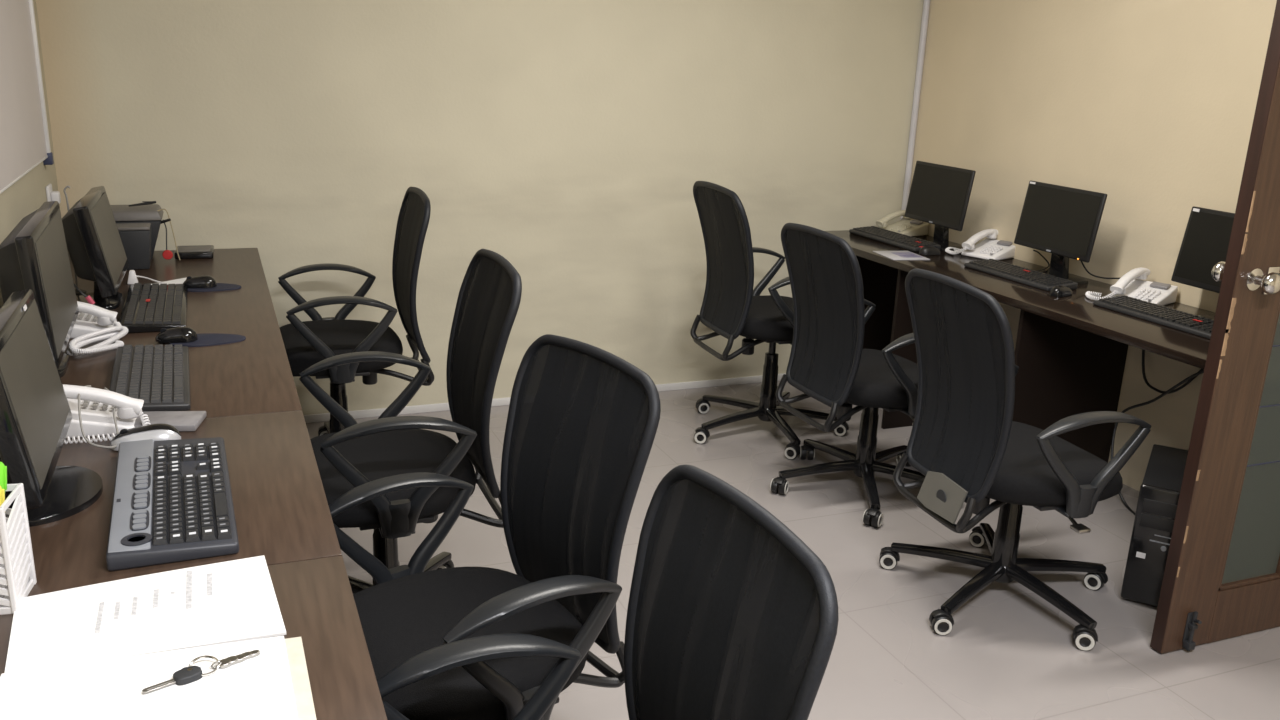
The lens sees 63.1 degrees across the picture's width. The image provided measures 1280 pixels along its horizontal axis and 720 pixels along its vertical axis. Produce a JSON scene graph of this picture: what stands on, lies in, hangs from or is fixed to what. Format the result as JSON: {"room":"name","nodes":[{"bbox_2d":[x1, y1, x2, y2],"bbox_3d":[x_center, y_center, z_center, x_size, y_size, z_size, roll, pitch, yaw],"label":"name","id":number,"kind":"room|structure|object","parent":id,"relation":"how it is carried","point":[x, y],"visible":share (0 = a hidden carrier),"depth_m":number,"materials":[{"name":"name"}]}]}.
{"room":"computer lab","nodes":[
{"label":"computer lab","id":0,"kind":"room"},
{"bbox_2d":[0,0,60,307],"bbox_3d":[-0.938,-0.060,0.798,0.100,2.660,6.550,-4,17,-22],"label":"wall","id":1,"kind":"structure","parent":0,"point":[26,195],"depth_m":3.21,"materials":[{"name":"paint"}]},
{"bbox_2d":[0,0,53,193],"bbox_3d":[-1.599,-0.906,2.468,0.029,1.096,2.115,-4,17,-22],"label":"whiteboard","id":2,"kind":"object","parent":1,"relation":"attached to","point":[24,133],"visible":1,"depth_m":3.10,"materials":[{"name":"metal"}]},
{"bbox_2d":[45,183,60,203],"bbox_3d":[-2.012,-0.559,3.582,0.035,0.085,0.090,-4,17,-22],"label":"wall socket","id":3,"kind":"object","parent":1,"relation":"attached to","point":[51,195],"visible":0.63,"depth_m":3.56,"materials":[{"name":"white plastic"}]},
{"bbox_2d":[36,0,923,414],"bbox_3d":[-0.402,-1.102,4.455,3.940,2.660,0.100,-4,17,-22],"label":"wall","id":4,"kind":"structure","parent":0,"point":[567,141],"depth_m":4.41,"materials":[{"name":"paint"}]},
{"bbox_2d":[304,373,785,422],"bbox_3d":[-0.430,0.173,4.771,3.740,0.035,0.012,-4,17,-22],"label":"baseboard","id":5,"kind":"structure","parent":4,"relation":"attached to","point":[356,414],"depth_m":4.68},
{"bbox_2d":[900,0,930,219],"bbox_3d":[1.341,-1.220,5.079,0.032,2.650,0.032,-4,17,-22],"label":"trim","id":6,"kind":"structure","parent":4,"relation":"attached to","point":[926,4],"depth_m":5.06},
{"bbox_2d":[306,381,1279,719],"bbox_3d":[0.790,1.128,1.892,3.940,0.100,6.750,-4,17,-22],"label":"floor","id":7,"kind":"structure","parent":0,"point":[1008,653],"depth_m":3.11,"materials":[{"name":"tile"}]},
{"bbox_2d":[61,248,301,417],"bbox_3d":[-1.455,0.216,3.203,0.667,0.750,2.038,-4,17,-22],"label":"computer desk","id":8,"kind":"object","parent":7,"relation":"on","point":[253,375],"visible":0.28,"depth_m":2.77,"materials":[{"name":"brown wood"}]},
{"bbox_2d":[0,201,78,377],"bbox_3d":[-1.446,-0.155,2.474,0.144,0.369,0.550,-5,18,-23],"label":"computer monitor","id":9,"kind":"object","parent":8,"relation":"on","point":[34,256],"visible":0.59,"depth_m":2.33,"materials":[{"name":"black plastic"}]},
{"bbox_2d":[63,186,86,294],"bbox_3d":[-1.749,-0.366,3.210,0.050,0.341,0.050,-4,17,-22],"label":"cable","id":10,"kind":"object","parent":8,"relation":"on","point":[77,292],"visible":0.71,"depth_m":3.23,"materials":[{"name":"black plastic"}]},
{"bbox_2d":[74,284,94,304],"bbox_3d":[-1.548,-0.197,2.895,0.047,0.205,0.099,7,17,15],"label":"cable","id":11,"kind":"object","parent":8,"relation":"on","point":[88,298],"visible":0.34,"depth_m":2.90,"materials":[{"name":"black plastic"}]},
{"bbox_2d":[62,186,128,309],"bbox_3d":[-1.639,-0.330,3.128,0.143,0.326,0.460,-4,17,-21],"label":"computer monitor","id":12,"kind":"object","parent":8,"relation":"on","point":[95,248],"visible":0.82,"depth_m":2.96,"materials":[{"name":"black plastic"}]},
{"bbox_2d":[67,301,127,355],"bbox_3d":[-1.493,-0.101,2.752,0.256,0.107,0.382,-4,17,-20],"label":"telephone","id":13,"kind":"object","parent":8,"relation":"on","point":[94,323],"visible":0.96,"depth_m":2.78,"materials":[{"name":"white plastic"}]},
{"bbox_2d":[116,223,150,269],"bbox_3d":[-1.777,-0.399,3.665,0.116,0.150,0.105,-4,17,-22],"label":"speaker box","id":14,"kind":"object","parent":8,"relation":"on","point":[135,237],"visible":0.66,"depth_m":3.62,"materials":[{"name":"black plastic"}]},
{"bbox_2d":[110,204,162,259],"bbox_3d":[-1.861,-0.464,3.810,0.225,0.186,0.186,-4,17,-22],"label":"case","id":15,"kind":"object","parent":8,"relation":"on","point":[149,213],"visible":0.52,"depth_m":3.74,"materials":[{"name":"grey plastic"}]},
{"bbox_2d":[128,201,155,206],"bbox_3d":[-1.799,-0.565,3.771,0.092,0.017,0.013,-7,19,-29],"label":"pen","id":16,"kind":"object","parent":15,"relation":"on","point":[145,202],"visible":1,"depth_m":3.77,"materials":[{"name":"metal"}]},
{"bbox_2d":[157,209,179,259],"bbox_3d":[-1.709,-0.453,3.778,0.068,0.187,0.046,-4,17,-22],"label":"lanyard","id":17,"kind":"object","parent":15,"relation":"hanging from","point":[167,254],"visible":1,"depth_m":3.78,"materials":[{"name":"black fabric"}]},
{"bbox_2d":[127,270,163,283],"bbox_3d":[-1.625,-0.273,3.438,0.130,0.045,0.035,1,16,-4],"label":"plug","id":18,"kind":"object","parent":8,"relation":"on","point":[132,277],"visible":0.96,"depth_m":3.43,"materials":[{"name":"white plastic"}]},
{"bbox_2d":[109,344,190,411],"bbox_3d":[-1.154,0.035,2.462,0.165,0.033,0.490,-5,18,-23],"label":"keyboard","id":19,"kind":"object","parent":8,"relation":"on","point":[158,375],"visible":0.94,"depth_m":2.42,"materials":[{"name":"black plastic"}]},
{"bbox_2d":[119,283,187,333],"bbox_3d":[-1.443,-0.164,3.108,0.170,0.033,0.530,-4,17,-22],"label":"keyboard","id":20,"kind":"object","parent":8,"relation":"on","point":[147,307],"visible":0.98,"depth_m":3.04,"materials":[{"name":"black plastic"}]},
{"bbox_2d":[151,277,186,284],"bbox_3d":[-1.559,-0.257,3.445,0.110,0.011,0.085,-4,17,-20],"label":"paper slip","id":21,"kind":"object","parent":8,"relation":"on","point":[176,281],"visible":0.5,"depth_m":3.45,"materials":[{"name":"white paper"}]},
{"bbox_2d":[174,245,213,258],"bbox_3d":[-1.675,-0.406,3.923,0.132,0.028,0.150,-4,17,-20],"label":"flat box","id":22,"kind":"object","parent":8,"relation":"on","point":[195,251],"visible":0.86,"depth_m":3.87,"materials":[{"name":"black plastic"}]},
{"bbox_2d":[168,333,245,346],"bbox_3d":[-1.170,-0.055,2.821,0.194,0.004,0.124,-3,17,-18],"label":"mouse pad","id":23,"kind":"object","parent":8,"relation":"on","point":[204,339],"visible":0.71,"depth_m":2.81,"materials":[{"name":"blue fabric"}]},
{"bbox_2d":[155,327,197,342],"bbox_3d":[-1.240,-0.070,2.788,0.105,0.036,0.054,-2,17,-14],"label":"computer mouse","id":24,"kind":"object","parent":23,"relation":"on","point":[178,334],"visible":1,"depth_m":2.77,"materials":[{"name":"black plastic"}]},
{"bbox_2d":[188,283,240,291],"bbox_3d":[-1.411,-0.239,3.423,0.194,0.004,0.124,-1,16,-10],"label":"mouse pad","id":25,"kind":"object","parent":8,"relation":"on","point":[220,286],"visible":0.57,"depth_m":3.40,"materials":[{"name":"blue rubber"}]},
{"bbox_2d":[183,275,216,287],"bbox_3d":[-1.440,-0.258,3.408,0.105,0.036,0.054,-1,17,-12],"label":"computer mouse","id":26,"kind":"object","parent":25,"relation":"on","point":[205,281],"visible":0.95,"depth_m":3.39,"materials":[{"name":"black plastic"}]},
{"bbox_2d":[27,410,341,596],"bbox_3d":[-0.936,0.594,1.972,0.667,0.750,0.733,-4,17,-22],"label":"computer desk","id":27,"kind":"object","parent":7,"relation":"on","point":[282,511],"visible":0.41,"depth_m":1.81,"materials":[{"name":"brown wood"}]},
{"bbox_2d":[0,483,36,614],"bbox_3d":[-0.935,0.270,1.465,0.118,0.165,0.092,-2,17,-14],"label":"basket","id":28,"kind":"object","parent":27,"relation":"on","point":[16,548],"visible":1,"depth_m":1.47,"materials":[{"name":"white plastic"}]},
{"bbox_2d":[0,486,4,597],"bbox_3d":[-0.896,0.258,1.458,0.031,0.175,0.015,-4,17,-22],"label":"marker pen","id":29,"kind":"object","parent":28,"relation":"in","point":[2,491],"visible":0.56,"depth_m":1.44,"materials":[{"name":"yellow plastic"}]},
{"bbox_2d":[0,462,6,586],"bbox_3d":[-0.910,0.239,1.481,0.039,0.198,0.019,-4,17,-22],"label":"marker pen","id":30,"kind":"object","parent":28,"relation":"in","point":[3,469],"visible":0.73,"depth_m":1.46,"materials":[{"name":"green plastic"}]},
{"bbox_2d":[0,289,102,526],"bbox_3d":[-1.051,0.084,1.780,0.210,0.328,0.435,-4,17,-22],"label":"computer monitor","id":31,"kind":"object","parent":27,"relation":"on","point":[36,415],"visible":0.9,"depth_m":1.75,"materials":[{"name":"black plastic"}]},
{"bbox_2d":[78,385,118,448],"bbox_3d":[-1.101,0.102,2.107,0.122,0.089,0.241,-14,22,-43],"label":"wire","id":32,"kind":"object","parent":27,"relation":"on","point":[105,388],"visible":0.7,"depth_m":2.04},
{"bbox_2d":[62,384,150,443],"bbox_3d":[-1.135,0.090,2.144,0.238,0.107,0.214,-4,17,-20],"label":"telephone","id":33,"kind":"object","parent":27,"relation":"on","point":[97,405],"visible":0.59,"depth_m":2.12,"materials":[{"name":"white plastic"}]},
{"bbox_2d":[109,423,180,450],"bbox_3d":[-0.985,0.149,2.076,0.130,0.039,0.063,-4,17,-20],"label":"computer mouse","id":34,"kind":"object","parent":27,"relation":"on","point":[157,432],"visible":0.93,"depth_m":2.06,"materials":[{"name":"white plastic"}]},
{"bbox_2d":[134,411,206,430],"bbox_3d":[-0.992,0.129,2.196,0.130,0.014,0.094,0,16,-8],"label":"pad","id":35,"kind":"object","parent":27,"relation":"on","point":[181,420],"visible":0.74,"depth_m":2.19,"materials":[{"name":"grey paper"}]},
{"bbox_2d":[106,437,238,570],"bbox_3d":[-0.820,0.230,1.832,0.188,0.035,0.505,-5,18,-23],"label":"keyboard","id":36,"kind":"object","parent":27,"relation":"on","point":[172,502],"visible":1,"depth_m":1.75,"materials":[{"name":"plastic"}]},
{"bbox_2d":[0,556,386,719],"bbox_3d":[-0.660,0.795,1.318,0.667,0.750,0.738,-4,17,-22],"label":"computer desk","id":37,"kind":"object","parent":7,"relation":"on","point":[315,598],"visible":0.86,"depth_m":1.43,"materials":[{"name":"brown wood"}]},
{"bbox_2d":[5,555,285,672],"bbox_3d":[-0.694,0.353,1.474,0.352,0.007,0.243,-4,17,-22],"label":"printed sheet","id":38,"kind":"object","parent":37,"relation":"on","point":[234,600],"visible":1,"depth_m":1.46,"materials":[{"name":"paper"}]},
{"bbox_2d":[95,602,104,632],"bbox_3d":[-0.750,0.358,1.448,0.006,0.002,0.085,-4,17,-22],"label":"print","id":39,"kind":"object","parent":38,"relation":"on","point":[99,606],"depth_m":1.45},
{"bbox_2d":[114,601,120,619],"bbox_3d":[-0.736,0.353,1.467,0.006,0.002,0.050,-4,17,-22],"label":"print","id":40,"kind":"object","parent":38,"relation":"on","point":[117,604],"depth_m":1.47},
{"bbox_2d":[131,596,137,614],"bbox_3d":[-0.717,0.349,1.481,0.006,0.002,0.052,-4,17,-22],"label":"print","id":41,"kind":"object","parent":38,"relation":"on","point":[134,599],"depth_m":1.48},
{"bbox_2d":[153,589,158,607],"bbox_3d":[-0.697,0.344,1.502,0.007,0.002,0.053,-4,17,-22],"label":"print","id":42,"kind":"object","parent":38,"relation":"on","point":[155,591],"depth_m":1.50},
{"bbox_2d":[186,571,191,608],"bbox_3d":[-0.661,0.337,1.530,0.008,0.003,0.115,-4,17,-22],"label":"print","id":43,"kind":"object","parent":38,"relation":"on","point":[188,573],"depth_m":1.53},
{"bbox_2d":[207,573,212,595],"bbox_3d":[-0.638,0.333,1.546,0.007,0.002,0.068,-4,17,-22],"label":"print","id":44,"kind":"object","parent":38,"relation":"on","point":[209,575],"depth_m":1.55},
{"bbox_2d":[0,636,316,719],"bbox_3d":[-0.592,0.426,1.239,0.387,0.007,0.298,-4,17,-22],"label":"paper","id":45,"kind":"object","parent":37,"relation":"on","point":[274,684],"visible":0.98,"depth_m":1.29,"materials":[{"name":"beige paper"}]},
{"bbox_2d":[142,650,259,693],"bbox_3d":[-0.559,0.392,1.330,0.146,0.011,0.037,-12,22,-41],"label":"keys","id":46,"kind":"object","parent":45,"relation":"on","point":[186,675],"visible":1,"depth_m":1.32,"materials":[{"name":"metal"}]},
{"bbox_2d":[278,187,433,435],"bbox_3d":[-1.124,-0.093,3.782,0.715,1.046,0.690,-4,17,-21],"label":"office chair","id":47,"kind":"object","parent":7,"relation":"on","point":[306,343],"visible":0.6,"depth_m":3.74,"materials":[{"name":"black fabric"}]},
{"bbox_2d":[299,249,521,593],"bbox_3d":[-0.676,0.255,2.680,0.707,1.026,0.684,-4,17,-22],"label":"office chair","id":48,"kind":"object","parent":7,"relation":"on","point":[489,296],"visible":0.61,"depth_m":2.69,"materials":[{"name":"fabric"}]},
{"bbox_2d":[329,334,660,719],"bbox_3d":[-0.342,0.482,2.056,0.680,0.961,0.691,-10,20,-36],"label":"office chair","id":49,"kind":"object","parent":7,"relation":"on","point":[582,423],"visible":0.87,"depth_m":2.10,"materials":[{"name":"fabric"}]},
{"bbox_2d":[377,465,838,719],"bbox_3d":[-0.175,0.673,1.457,0.707,0.943,0.707,-6,18,-26],"label":"office chair","id":50,"kind":"object","parent":7,"relation":"on","point":[731,615],"visible":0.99,"depth_m":1.52,"materials":[{"name":"fabric"}]},
{"bbox_2d":[690,181,848,458],"bbox_3d":[0.553,-0.200,4.343,0.694,1.061,0.675,-4,17,-20],"label":"office chair","id":51,"kind":"object","parent":7,"relation":"on","point":[731,308],"visible":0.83,"depth_m":4.25,"materials":[{"name":"fabric"}]},
{"bbox_2d":[770,223,925,527],"bbox_3d":[0.836,0.003,3.804,0.696,0.994,0.686,-5,18,-23],"label":"office chair","id":52,"kind":"object","parent":7,"relation":"on","point":[829,363],"visible":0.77,"depth_m":3.66,"materials":[{"name":"fabric"}]},
{"bbox_2d":[879,268,1150,650],"bbox_3d":[1.125,0.238,3.042,0.692,0.990,0.694,-3,17,-18],"label":"office chair","id":53,"kind":"object","parent":7,"relation":"on","point":[965,440],"visible":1,"depth_m":2.91,"materials":[{"name":"black fabric"}]},
{"bbox_2d":[826,230,1214,462],"bbox_3d":[1.506,0.056,4.151,0.583,0.750,2.484,-4,17,-22],"label":"computer desk","id":54,"kind":"object","parent":7,"relation":"on","point":[1071,351],"visible":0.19,"depth_m":3.92,"materials":[{"name":"brown wood"}]},
{"bbox_2d":[849,226,940,251],"bbox_3d":[1.178,-0.569,4.857,0.145,0.032,0.520,-4,17,-22],"label":"keyboard","id":55,"kind":"object","parent":54,"relation":"on","point":[893,238],"visible":1,"depth_m":4.81,"materials":[{"name":"black plastic"}]},
{"bbox_2d":[873,251,929,259],"bbox_3d":[1.125,-0.452,4.498,0.170,0.004,0.200,-2,17,-14],"label":"leaflet","id":56,"kind":"object","parent":54,"relation":"on","point":[894,255],"visible":1,"depth_m":4.48,"materials":[{"name":"white paper"}]},
{"bbox_2d":[891,252,921,257],"bbox_3d":[1.153,-0.454,4.502,0.095,0.001,0.115,-2,17,-14],"label":"print","id":57,"kind":"object","parent":56,"relation":"on","point":[898,254],"depth_m":4.50},
{"bbox_2d":[876,210,928,235],"bbox_3d":[1.279,-0.666,5.072,0.226,0.107,0.165,-8,19,-31],"label":"telephone","id":58,"kind":"object","parent":54,"relation":"on","point":[909,227],"visible":0.81,"depth_m":5.06,"materials":[{"name":"beige plastic"}]},
{"bbox_2d":[919,246,939,254],"bbox_3d":[1.265,-0.480,4.548,0.105,0.036,0.054,-6,18,-26],"label":"computer mouse","id":59,"kind":"object","parent":54,"relation":"on","point":[926,250],"visible":1,"depth_m":4.53,"materials":[{"name":"black plastic"}]},
{"bbox_2d":[905,161,975,250],"bbox_3d":[1.376,-0.689,4.692,0.146,0.369,0.425,-4,17,-20],"label":"computer monitor","id":60,"kind":"object","parent":54,"relation":"on","point":[939,195],"visible":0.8,"depth_m":4.65,"materials":[{"name":"black plastic"}]},
{"bbox_2d":[945,229,1015,259],"bbox_3d":[1.491,-0.515,4.579,0.250,0.107,0.261,-11,21,-39],"label":"telephone","id":61,"kind":"object","parent":54,"relation":"on","point":[991,248],"visible":0.98,"depth_m":4.54,"materials":[{"name":"white plastic"}]},
{"bbox_2d":[964,259,1077,290],"bbox_3d":[1.492,-0.340,4.112,0.145,0.032,0.480,-4,17,-22],"label":"keyboard","id":62,"kind":"object","parent":54,"relation":"on","point":[1026,276],"visible":1,"depth_m":4.06,"materials":[{"name":"black plastic"}]},
{"bbox_2d":[1033,250,1049,270],"bbox_3d":[1.625,-0.401,4.223,0.106,0.090,0.120,3,16,3],"label":"cable","id":63,"kind":"object","parent":54,"relation":"on","point":[1033,250],"visible":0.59,"depth_m":4.26,"materials":[{"name":"black plastic"}]},
{"bbox_2d":[1014,181,1106,284],"bbox_3d":[1.661,-0.493,4.069,0.146,0.363,0.415,-4,17,-20],"label":"computer monitor","id":64,"kind":"object","parent":54,"relation":"on","point":[1063,222],"visible":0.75,"depth_m":4.03,"materials":[{"name":"black plastic"}]},
{"bbox_2d":[1049,285,1071,296],"bbox_3d":[1.542,-0.256,3.815,0.105,0.036,0.054,-10,20,-36],"label":"computer mouse","id":65,"kind":"object","parent":54,"relation":"on","point":[1057,291],"visible":1,"depth_m":3.79,"materials":[{"name":"black plastic"}]},
{"bbox_2d":[1081,261,1119,278],"bbox_3d":[1.810,-0.319,3.931,0.311,0.107,0.048,15,21,37],"label":"cable","id":66,"kind":"object","parent":54,"relation":"on","point":[1081,261],"visible":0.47,"depth_m":4.00,"materials":[{"name":"black plastic"}]},
{"bbox_2d":[1085,267,1177,305],"bbox_3d":[1.772,-0.269,3.771,0.263,0.107,0.250,-12,22,-41],"label":"telephone","id":67,"kind":"object","parent":54,"relation":"on","point":[1129,284],"visible":0.96,"depth_m":3.75,"materials":[{"name":"white plastic"}]},
{"bbox_2d":[1093,295,1213,338],"bbox_3d":[1.758,-0.147,3.483,0.145,0.032,0.500,-4,17,-22],"label":"keyboard","id":68,"kind":"object","parent":54,"relation":"on","point":[1148,311],"visible":0.84,"depth_m":3.47,"materials":[{"name":"black plastic"}]},
{"bbox_2d":[1171,206,1234,319],"bbox_3d":[1.970,-0.292,3.412,0.143,0.365,0.420,-4,17,-20],"label":"computer monitor","id":69,"kind":"object","parent":54,"relation":"on","point":[1205,242],"visible":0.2,"depth_m":3.48,"materials":[{"name":"black plastic"}]},
{"bbox_2d":[1121,444,1187,606],"bbox_3d":[1.644,0.516,3.248,0.178,0.381,0.432,11,18,28],"label":"computer tower","id":70,"kind":"object","parent":7,"relation":"on","point":[1160,488],"visible":0.59,"depth_m":3.10,"materials":[{"name":"black plastic"}]},
{"bbox_2d":[1111,370,1203,514],"bbox_3d":[1.840,0.261,3.763,0.160,0.609,0.360,-4,17,-22],"label":"power cable","id":71,"kind":"object","parent":7,"relation":"on","point":[1202,371],"visible":0.59,"depth_m":3.83,"materials":[{"name":"black plastic"}]},
{"bbox_2d":[910,0,1276,491],"bbox_3d":[2.621,-0.333,2.216,0.100,2.660,6.550,-4,17,-22],"label":"wall","id":72,"kind":"structure","parent":0,"point":[1149,106],"depth_m":4.01,"materials":[{"name":"paint"}]},
{"bbox_2d":[1142,349,1203,393],"bbox_3d":[1.941,-0.007,3.761,0.046,0.283,0.389,-4,17,-22],"label":"power cable","id":73,"kind":"object","parent":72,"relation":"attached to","point":[1143,351],"visible":0.57,"depth_m":3.85,"materials":[{"name":"black plastic"}]},
{"bbox_2d":[1150,0,1279,653],"bbox_3d":[1.875,-0.222,2.765,0.882,2.076,0.176,-4,17,-22],"label":"door","id":74,"kind":"structure","parent":72,"relation":"in","point":[1221,579],"depth_m":2.76,"materials":[{"name":"brown wood"}]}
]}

